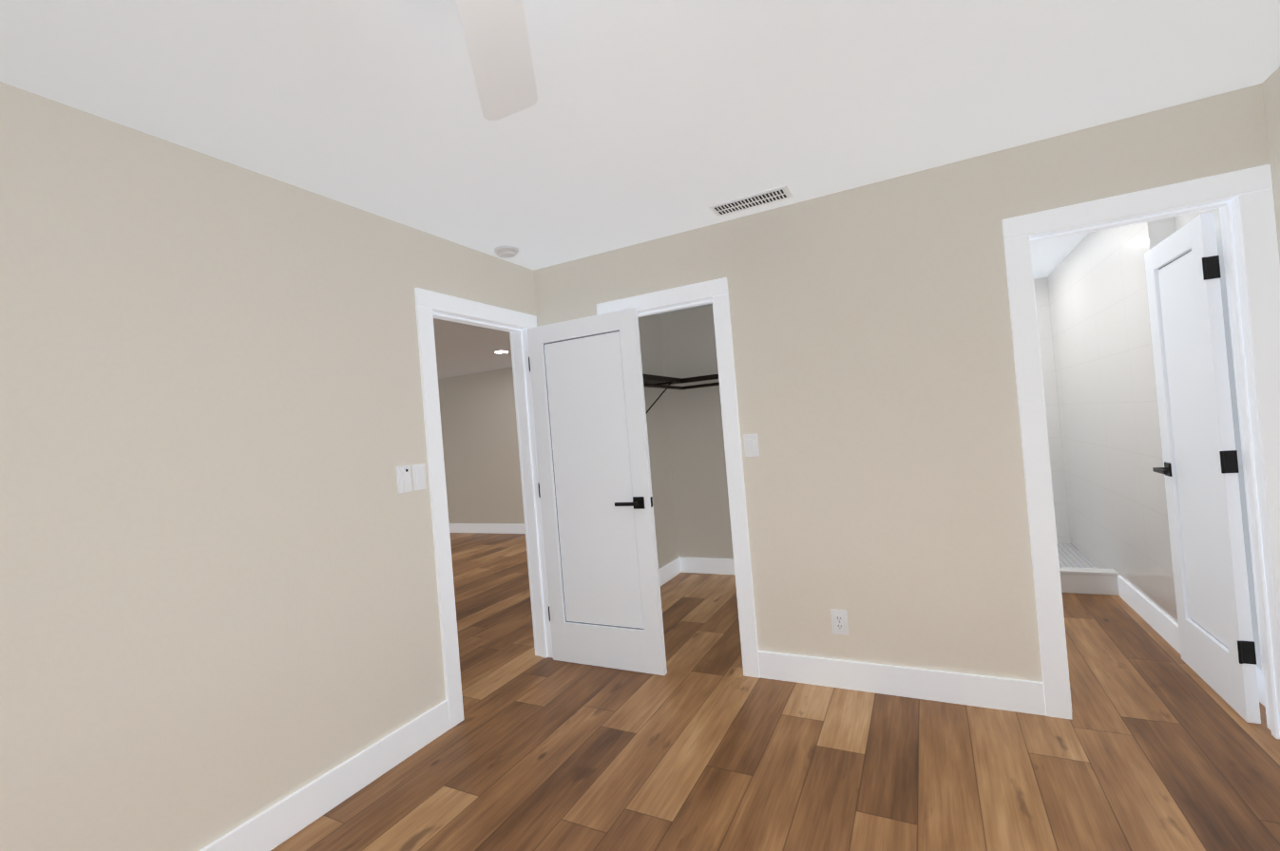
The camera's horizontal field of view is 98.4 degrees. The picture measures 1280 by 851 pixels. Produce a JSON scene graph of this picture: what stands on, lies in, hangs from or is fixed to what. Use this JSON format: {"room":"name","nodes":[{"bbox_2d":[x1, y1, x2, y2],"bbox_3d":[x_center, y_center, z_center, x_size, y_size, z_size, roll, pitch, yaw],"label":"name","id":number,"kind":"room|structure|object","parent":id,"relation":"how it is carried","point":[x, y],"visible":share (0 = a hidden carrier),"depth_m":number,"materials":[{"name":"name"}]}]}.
{"room":"empty bedroom","nodes":[
{"label":"empty bedroom","id":0,"kind":"room"},
{"bbox_2d":[0,81,679,850],"bbox_3d":[-1.319,0.267,2.260,0.120,2.455,6.750,-5,-1,27],"label":"wall","id":1,"kind":"structure","parent":0,"point":[219,606],"depth_m":1.84,"materials":[{"name":"paint"}]},
{"bbox_2d":[199,700,449,850],"bbox_3d":[-1.789,1.453,0.998,0.015,0.140,3.770,-5,-1,27],"label":"baseboard","id":2,"kind":"structure","parent":1,"relation":"attached to","point":[278,824],"depth_m":2.14,"materials":[{"name":"white wood"}]},
{"bbox_2d":[396,465,412,493],"bbox_3d":[-1.085,0.247,2.555,0.028,0.122,0.075,-5,-1,27],"label":"switch","id":3,"kind":"object","parent":1,"relation":"attached to","point":[404,478],"visible":1,"depth_m":2.54,"materials":[{"name":"white plastic"}]},
{"bbox_2d":[412,463,426,490],"bbox_3d":[-1.052,0.246,2.636,0.012,0.120,0.070,-5,-1,27],"label":"light switch","id":4,"kind":"object","parent":1,"relation":"attached to","point":[419,476],"visible":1,"depth_m":2.63,"materials":[{"name":"white plastic"}]},
{"bbox_2d":[414,287,553,728],"bbox_3d":[-0.857,0.391,3.134,0.156,2.150,0.940,-5,-1,27],"label":"trim","id":5,"kind":"structure","parent":1,"relation":"attached to","point":[430,306],"depth_m":2.89,"materials":[{"name":"white wood"}]},
{"bbox_2d":[526,307,667,675],"bbox_3d":[-0.280,0.391,3.243,0.768,2.042,0.149,-5,-1,27],"label":"entry door","id":6,"kind":"structure","parent":1,"relation":"in","point":[597,511],"depth_m":3.22,"materials":[{"name":"white painted wood"},{"name":"black metal"}]},
{"bbox_2d":[642,373,685,413],"bbox_3d":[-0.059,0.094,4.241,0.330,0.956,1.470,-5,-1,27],"label":"closet shelf","id":7,"kind":"object","parent":1,"relation":"attached to","point":[657,381],"depth_m":4.66,"materials":[{"name":"brown metal"}]},
{"bbox_2d":[658,557,681,587],"bbox_3d":[-0.031,1.346,4.432,0.015,0.140,1.770,-5,-1,27],"label":"baseboard","id":8,"kind":"structure","parent":1,"relation":"attached to","point":[678,565],"depth_m":5.00,"materials":[{"name":"white wood"}]},
{"bbox_2d":[438,367,524,524],"bbox_3d":[-1.164,0.312,7.864,4.970,2.455,0.120,-5,-1,27],"label":"wall","id":9,"kind":"structure","parent":0,"point":[481,448],"depth_m":8.41,"materials":[{"name":"paint"}]},
{"bbox_2d":[448,523,525,534],"bbox_3d":[-1.167,1.473,7.827,4.880,0.140,0.015,-5,-1,27],"label":"baseboard","id":10,"kind":"structure","parent":9,"relation":"attached to","point":[489,528],"depth_m":8.39,"materials":[{"name":"white wood"}]},
{"bbox_2d":[0,0,1279,379],"bbox_3d":[-1.698,-0.953,3.393,8.600,0.060,8.490,-5,-1,27],"label":"ceiling","id":11,"kind":"structure","parent":0,"point":[642,122],"depth_m":1.80,"materials":[{"name":"paint"}]},
{"bbox_2d":[456,0,537,120],"bbox_3d":[-0.269,-0.890,0.648,1.339,0.354,1.290,-5,-1,27],"label":"ceiling fan","id":12,"kind":"object","parent":11,"relation":"hanging from","point":[496,37],"visible":1,"depth_m":1.17,"materials":[{"name":"white plastic"}]},
{"bbox_2d":[494,245,518,258],"bbox_3d":[-0.758,-0.983,3.142,0.140,0.038,0.140,-5,-1,27],"label":"smoke detector","id":13,"kind":"object","parent":11,"relation":"attached to","point":[506,252],"visible":1,"depth_m":3.10,"materials":[{"name":"white plastic"}]},
{"bbox_2d":[707,185,793,216],"bbox_3d":[0.549,-1.107,2.732,0.390,0.010,0.150,-5,-1,27],"label":"ceiling vent","id":14,"kind":"object","parent":11,"relation":"in","point":[759,199],"visible":1,"depth_m":2.72,"materials":[{"name":"white plastic"}]},
{"bbox_2d":[660,305,733,559],"bbox_3d":[1.142,0.093,4.877,2.120,2.455,0.120,-5,-1,27],"label":"wall","id":15,"kind":"structure","parent":0,"point":[688,473],"depth_m":5.12,"materials":[{"name":"paint"}]},
{"bbox_2d":[684,374,719,389],"bbox_3d":[1.018,-0.316,4.682,1.900,0.306,0.318,-5,-1,27],"label":"closet shelf","id":16,"kind":"object","parent":15,"relation":"attached to","point":[713,376],"depth_m":4.79,"materials":[{"name":"brown metal"}]},
{"bbox_2d":[680,557,734,574],"bbox_3d":[1.215,1.248,4.801,1.900,0.140,0.015,-5,-1,27],"label":"baseboard","id":17,"kind":"structure","parent":15,"relation":"attached to","point":[720,566],"depth_m":5.09,"materials":[{"name":"white wood"}]},
{"bbox_2d":[270,533,1279,850],"bbox_3d":[-1.494,1.554,3.368,8.600,0.060,8.490,-5,-1,27],"label":"floor","id":18,"kind":"structure","parent":0,"point":[1155,744],"depth_m":2.20,"materials":[{"name":"brown wood"}]},
{"bbox_2d":[1057,543,1096,568],"bbox_3d":[3.026,1.147,4.659,1.229,0.045,1.306,-5,-1,27],"label":"shower floor","id":19,"kind":"structure","parent":18,"relation":"on","point":[1070,555],"depth_m":4.50,"materials":[{"name":"tile"}]},
{"bbox_2d":[1059,567,1119,595],"bbox_3d":[2.698,1.111,4.027,1.229,0.155,0.110,-5,-1,27],"label":"sill","id":20,"kind":"structure","parent":18,"relation":"on","point":[1090,581],"depth_m":3.78,"materials":[{"name":"white ceramic"}]},
{"bbox_2d":[533,83,1272,683],"bbox_3d":[0.928,0.089,2.840,3.360,2.455,0.120,-5,-1,27],"label":"wall","id":21,"kind":"structure","parent":0,"point":[879,416],"depth_m":2.62,"materials":[{"name":"paint"}]},
{"bbox_2d":[596,277,760,678],"bbox_3d":[0.222,0.304,3.208,0.820,2.150,0.156,-5,-1,27],"label":"trim","id":22,"kind":"structure","parent":21,"relation":"attached to","point":[715,293],"depth_m":2.98,"materials":[{"name":"white wood"}]},
{"bbox_2d":[743,433,759,457],"bbox_3d":[0.591,0.105,2.939,0.075,0.120,0.012,-5,-1,27],"label":"light switch","id":23,"kind":"object","parent":21,"relation":"attached to","point":[751,445],"visible":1,"depth_m":2.94,"materials":[{"name":"white plastic"}]},
{"bbox_2d":[830,610,848,635],"bbox_3d":[0.998,0.984,2.759,0.075,0.120,0.010,-5,-1,27],"label":"outlet","id":24,"kind":"object","parent":21,"relation":"attached to","point":[839,620],"visible":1,"depth_m":2.76,"materials":[{"name":"white plastic"}]},
{"bbox_2d":[757,650,1046,716],"bbox_3d":[1.191,1.228,2.665,1.250,0.140,0.015,-5,-1,27],"label":"baseboard","id":25,"kind":"structure","parent":21,"relation":"attached to","point":[1024,697],"depth_m":2.61,"materials":[{"name":"white wood"}]},
{"bbox_2d":[1002,164,1279,740],"bbox_3d":[2.059,0.144,2.262,0.825,2.150,0.156,-5,-1,27],"label":"trim","id":26,"kind":"structure","parent":21,"relation":"attached to","point":[1242,200],"depth_m":2.13,"materials":[{"name":"white wood"}]},
{"bbox_2d":[1144,211,1260,724],"bbox_3d":[2.498,0.157,2.481,0.154,2.042,0.648,-5,-1,27],"label":"bathroom door","id":27,"kind":"structure","parent":21,"relation":"in","point":[1199,470],"depth_m":2.40,"materials":[{"name":"white painted wood"},{"name":"black metal"}]},
{"bbox_2d":[1033,208,1261,670],"bbox_3d":[2.540,-0.031,3.910,1.460,2.455,3.260,-5,-1,27],"label":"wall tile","id":28,"kind":"structure","parent":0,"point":[1101,405],"depth_m":3.55,"materials":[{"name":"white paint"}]},
{"bbox_2d":[1117,575,1265,706],"bbox_3d":[2.867,1.094,2.912,0.118,0.140,1.720,-5,-1,27],"label":"baseboard","id":29,"kind":"structure","parent":28,"relation":"attached to","point":[1160,622],"depth_m":3.11,"materials":[{"name":"white wood"}]},
{"bbox_2d":[1261,66,1279,264],"bbox_3d":[2.106,-0.022,1.334,0.120,2.455,8.240,-5,-1,27],"label":"wall","id":30,"kind":"structure","parent":0,"point":[1270,85],"depth_m":2.00,"materials":[{"name":"paint"}]}
]}

